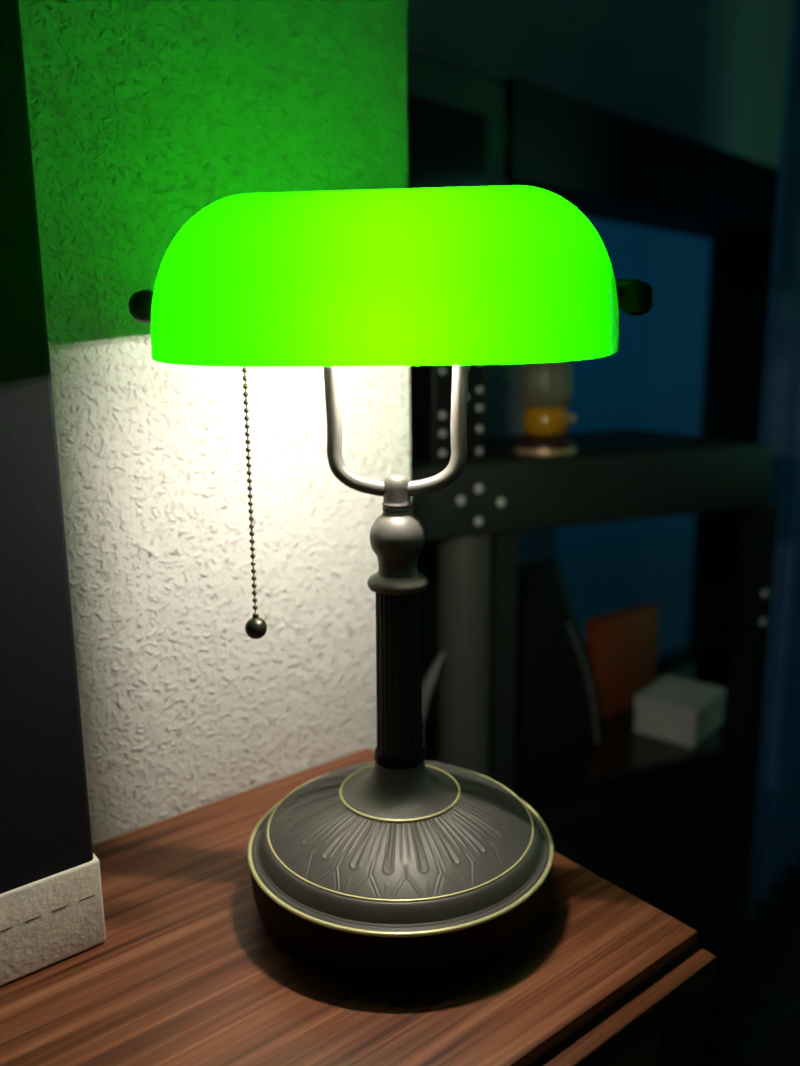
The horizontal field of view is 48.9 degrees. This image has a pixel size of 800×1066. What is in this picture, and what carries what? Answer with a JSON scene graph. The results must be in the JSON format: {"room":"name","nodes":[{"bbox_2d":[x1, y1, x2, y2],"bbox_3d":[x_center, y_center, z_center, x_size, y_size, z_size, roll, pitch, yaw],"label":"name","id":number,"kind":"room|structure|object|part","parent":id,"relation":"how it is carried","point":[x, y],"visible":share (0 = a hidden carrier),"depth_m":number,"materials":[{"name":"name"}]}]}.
{"room":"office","nodes":[
{"label":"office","id":0,"kind":"room"},
{"bbox_2d":[19,0,410,844],"bbox_3d":[-1.074,0.100,-0.036,2.685,2.600,0.120,-10,14,-38],"label":"wall","id":1,"kind":"structure","parent":0,"point":[145,115],"depth_m":0.62,"materials":[{"name":"white paint"}]},
{"bbox_2d":[407,0,792,681],"bbox_3d":[-0.589,-0.261,1.729,5.900,2.600,0.120,-10,14,-38],"label":"wall","id":2,"kind":"structure","parent":0,"point":[710,72],"depth_m":2.48,"materials":[{"name":"paint"}]},
{"bbox_2d":[552,240,718,676],"bbox_3d":[0.757,-0.255,2.834,0.910,1.565,0.060,-10,14,-38],"label":"window","id":3,"kind":"structure","parent":2,"relation":"in","point":[668,661],"depth_m":3.08,"materials":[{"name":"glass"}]},
{"bbox_2d":[736,850,799,1065],"bbox_3d":[0.553,1.328,0.619,5.900,0.100,3.720,-10,14,-38],"label":"floor","id":4,"kind":"structure","parent":0,"point":[769,1028],"depth_m":1.97,"materials":[{"name":"black"}]},
{"bbox_2d":[0,748,716,1065],"bbox_3d":[-0.246,0.780,0.468,0.854,1.050,0.343,-10,14,-38],"label":"wooden table","id":5,"kind":"object","parent":4,"relation":"on","point":[188,970],"visible":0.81,"depth_m":0.47,"materials":[{"name":"brown wood"}]},
{"bbox_2d":[0,0,105,985],"bbox_3d":[-0.331,-0.048,0.356,0.363,0.619,0.059,-10,14,-38],"label":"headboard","id":6,"kind":"object","parent":5,"relation":"on","point":[52,910],"visible":1,"depth_m":0.46,"materials":[{"name":"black fabric"}]},
{"bbox_2d":[129,185,653,985],"bbox_3d":[-0.006,0.022,0.509,0.266,0.416,0.186,-4,12,-17],"label":"desk lamp","id":7,"kind":"object","parent":5,"relation":"on","point":[398,868],"visible":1,"depth_m":0.45,"materials":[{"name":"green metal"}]},
{"bbox_3d":[-0.136,-0.127,0.494,0.031,0.026,0.026,1,11,6],"label":"shade knob","id":8,"kind":"part","parent":7,"relation":"part of","materials":[{"name":"black metal"}]},
{"bbox_3d":[-0.084,-0.030,0.488,0.003,0.173,0.003,4,12,20],"label":"pull chain","id":9,"kind":"part","parent":7,"relation":"part of","materials":[{"name":"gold metal"}]},
{"bbox_3d":[-0.009,-0.141,0.472,0.248,0.080,0.132,1,20,6],"label":"lamp shade","id":10,"kind":"part","parent":7,"relation":"part of","materials":[{"name":"green glass"}]},
{"bbox_3d":[-0.001,0.081,0.523,0.028,0.104,0.028,1,11,6],"label":"fluted stem","id":11,"kind":"part","parent":7,"relation":"part of","materials":[{"name":"brown metal"}]},
{"bbox_3d":[-0.003,-0.133,0.480,0.260,0.005,0.005,1,11,6],"label":"shade rod","id":12,"kind":"part","parent":7,"relation":"part of","materials":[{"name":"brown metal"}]},
{"bbox_3d":[0.120,-0.125,0.469,0.031,0.026,0.026,1,11,6],"label":"shade knob","id":13,"kind":"part","parent":7,"relation":"part of","materials":[{"name":"black metal"}]},
{"bbox_3d":[-0.255,0.283,0.372,0.854,0.018,0.332,-10,14,-38],"label":"edge moulding","id":14,"kind":"part","parent":5,"relation":"part of","materials":[{"name":"brown wood"}]},
{"bbox_3d":[-0.162,0.472,0.301,0.791,0.280,0.018,-10,14,-38],"label":"drawer","id":15,"kind":"part","parent":5,"relation":"part of","materials":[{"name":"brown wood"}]},
{"bbox_2d":[422,651,444,745],"bbox_3d":[0.046,0.665,1.256,0.048,1.030,0.005,-10,14,-38],"label":"feather","id":16,"kind":"object","parent":4,"relation":"on","point":[427,686],"visible":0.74,"depth_m":1.16,"materials":[{"name":"grey plant"}]},
{"bbox_2d":[407,50,778,732],"bbox_3d":[0.518,0.002,2.227,0.264,1.866,1.790,11,16,44],"label":"frame","id":17,"kind":"object","parent":4,"relation":"on","point":[466,128],"visible":0.16,"depth_m":1.98,"materials":[{"name":"black paint"}]},
{"bbox_3d":[0.075,-0.556,1.509,0.014,0.331,0.214,11,16,44],"label":"door glass","id":18,"kind":"part","parent":17,"relation":"part of","materials":[{"name":"black glass"}]},
{"bbox_3d":[0.071,-0.562,1.511,0.019,0.443,0.333,11,16,44],"label":"cabinet door","id":19,"kind":"part","parent":17,"relation":"part of","materials":[{"name":"black"}]},
{"bbox_3d":[1.094,-0.122,2.811,0.245,1.866,0.030,11,16,44],"label":"panel","id":20,"kind":"part","parent":17,"relation":"part of","materials":[{"name":"black paint"}]},
{"bbox_2d":[410,429,778,1065],"bbox_3d":[0.217,0.470,1.504,0.700,1.240,0.343,-6,12,-24],"label":"open shelf","id":21,"kind":"object","parent":4,"relation":"on","point":[671,825],"visible":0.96,"depth_m":1.38,"materials":[{"name":"black metal"}]},
{"bbox_3d":[-0.039,0.508,1.577,0.285,1.142,0.013,-6,12,-24],"label":"panel","id":22,"kind":"part","parent":21,"relation":"part of","materials":[{"name":"black paint"}]},
{"bbox_2d":[410,365,485,461],"bbox_3d":[0.062,-0.203,1.205,0.080,0.200,0.092,-6,12,-24],"label":"post","id":23,"kind":"object","parent":21,"relation":"on","point":[430,385],"visible":0.58,"depth_m":1.18,"materials":[{"name":"black metal"}]},
{"bbox_3d":[0.095,0.558,1.322,0.074,1.142,0.074,-6,12,-24],"label":"round post","id":24,"kind":"part","parent":21,"relation":"part of","materials":[{"name":"grey metal"}]},
{"bbox_3d":[0.148,0.554,1.336,0.031,1.142,0.038,-6,12,-24],"label":"flat post","id":25,"kind":"part","parent":21,"relation":"part of","materials":[{"name":"black metal"}]},
{"bbox_2d":[514,361,576,455],"bbox_3d":[0.210,-0.191,1.260,0.092,0.152,0.090,-10,14,-38],"label":"lantern","id":26,"kind":"object","parent":21,"relation":"on","point":[546,388],"visible":0.84,"depth_m":1.24,"materials":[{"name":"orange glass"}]},
{"bbox_3d":[0.210,-0.163,1.266,0.068,0.038,0.068,-10,14,-38],"label":"lamp shade","id":27,"kind":"part","parent":26,"relation":"part of","materials":[{"name":"orange glass"}]},
{"bbox_3d":[0.248,-0.167,1.280,0.016,0.012,0.012,-10,14,-38],"label":"burner knob","id":28,"kind":"part","parent":26,"relation":"part of","materials":[{"name":"gold metal"}]},
{"bbox_2d":[514,559,598,764],"bbox_3d":[0.237,0.201,1.430,0.188,0.315,0.113,-7,13,-30],"label":"handbag","id":29,"kind":"object","parent":21,"relation":"on","point":[555,716],"visible":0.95,"depth_m":1.39,"materials":[{"name":"black paint"}]},
{"bbox_3d":[0.224,0.361,1.487,0.600,0.020,0.320,-6,12,-24],"label":"glossy shelf","id":30,"kind":"part","parent":21,"relation":"part of","materials":[{"name":"black glass"}]},
{"bbox_2d":[585,602,659,720],"bbox_3d":[0.405,0.232,1.607,0.171,0.182,0.036,-10,14,-38],"label":"book","id":31,"kind":"object","parent":21,"relation":"on","point":[621,646],"visible":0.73,"depth_m":1.58,"materials":[{"name":"orange leather"}]},
{"bbox_2d":[634,675,725,747],"bbox_3d":[0.485,0.307,1.525,0.109,0.066,0.133,9,15,39],"label":"box","id":32,"kind":"object","parent":21,"relation":"on","point":[681,711],"visible":1,"depth_m":1.49,"materials":[{"name":"white cardboard"}]},
{"bbox_3d":[0.485,0.285,1.521,0.109,0.022,0.133,9,15,39],"label":"box lid","id":33,"kind":"part","parent":32,"relation":"part of","materials":[{"name":"white cardboard"}]},
{"bbox_3d":[0.505,0.683,1.696,0.020,0.740,0.290,-6,12,-23],"label":"panel","id":34,"kind":"part","parent":21,"relation":"part of","materials":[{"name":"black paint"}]},
{"bbox_3d":[0.579,0.514,1.512,0.040,1.142,0.040,-6,12,-23],"label":"corner post","id":35,"kind":"part","parent":21,"relation":"part of","materials":[{"name":"black paint"}]},
{"bbox_3d":[2.805,-0.376,2.122,0.100,2.600,3.500,-10,14,-38],"label":"wall","id":36,"kind":"structure","parent":0,"visible":0},
{"bbox_2d":[748,0,799,917],"bbox_3d":[1.360,-0.368,2.454,1.752,2.460,0.112,-11,15,-41],"label":"curtain","id":37,"kind":"object","parent":36,"relation":"hanging from","point":[776,843],"visible":0.77,"depth_m":2.04,"materials":[{"name":"dark blue fabric"}]}
]}

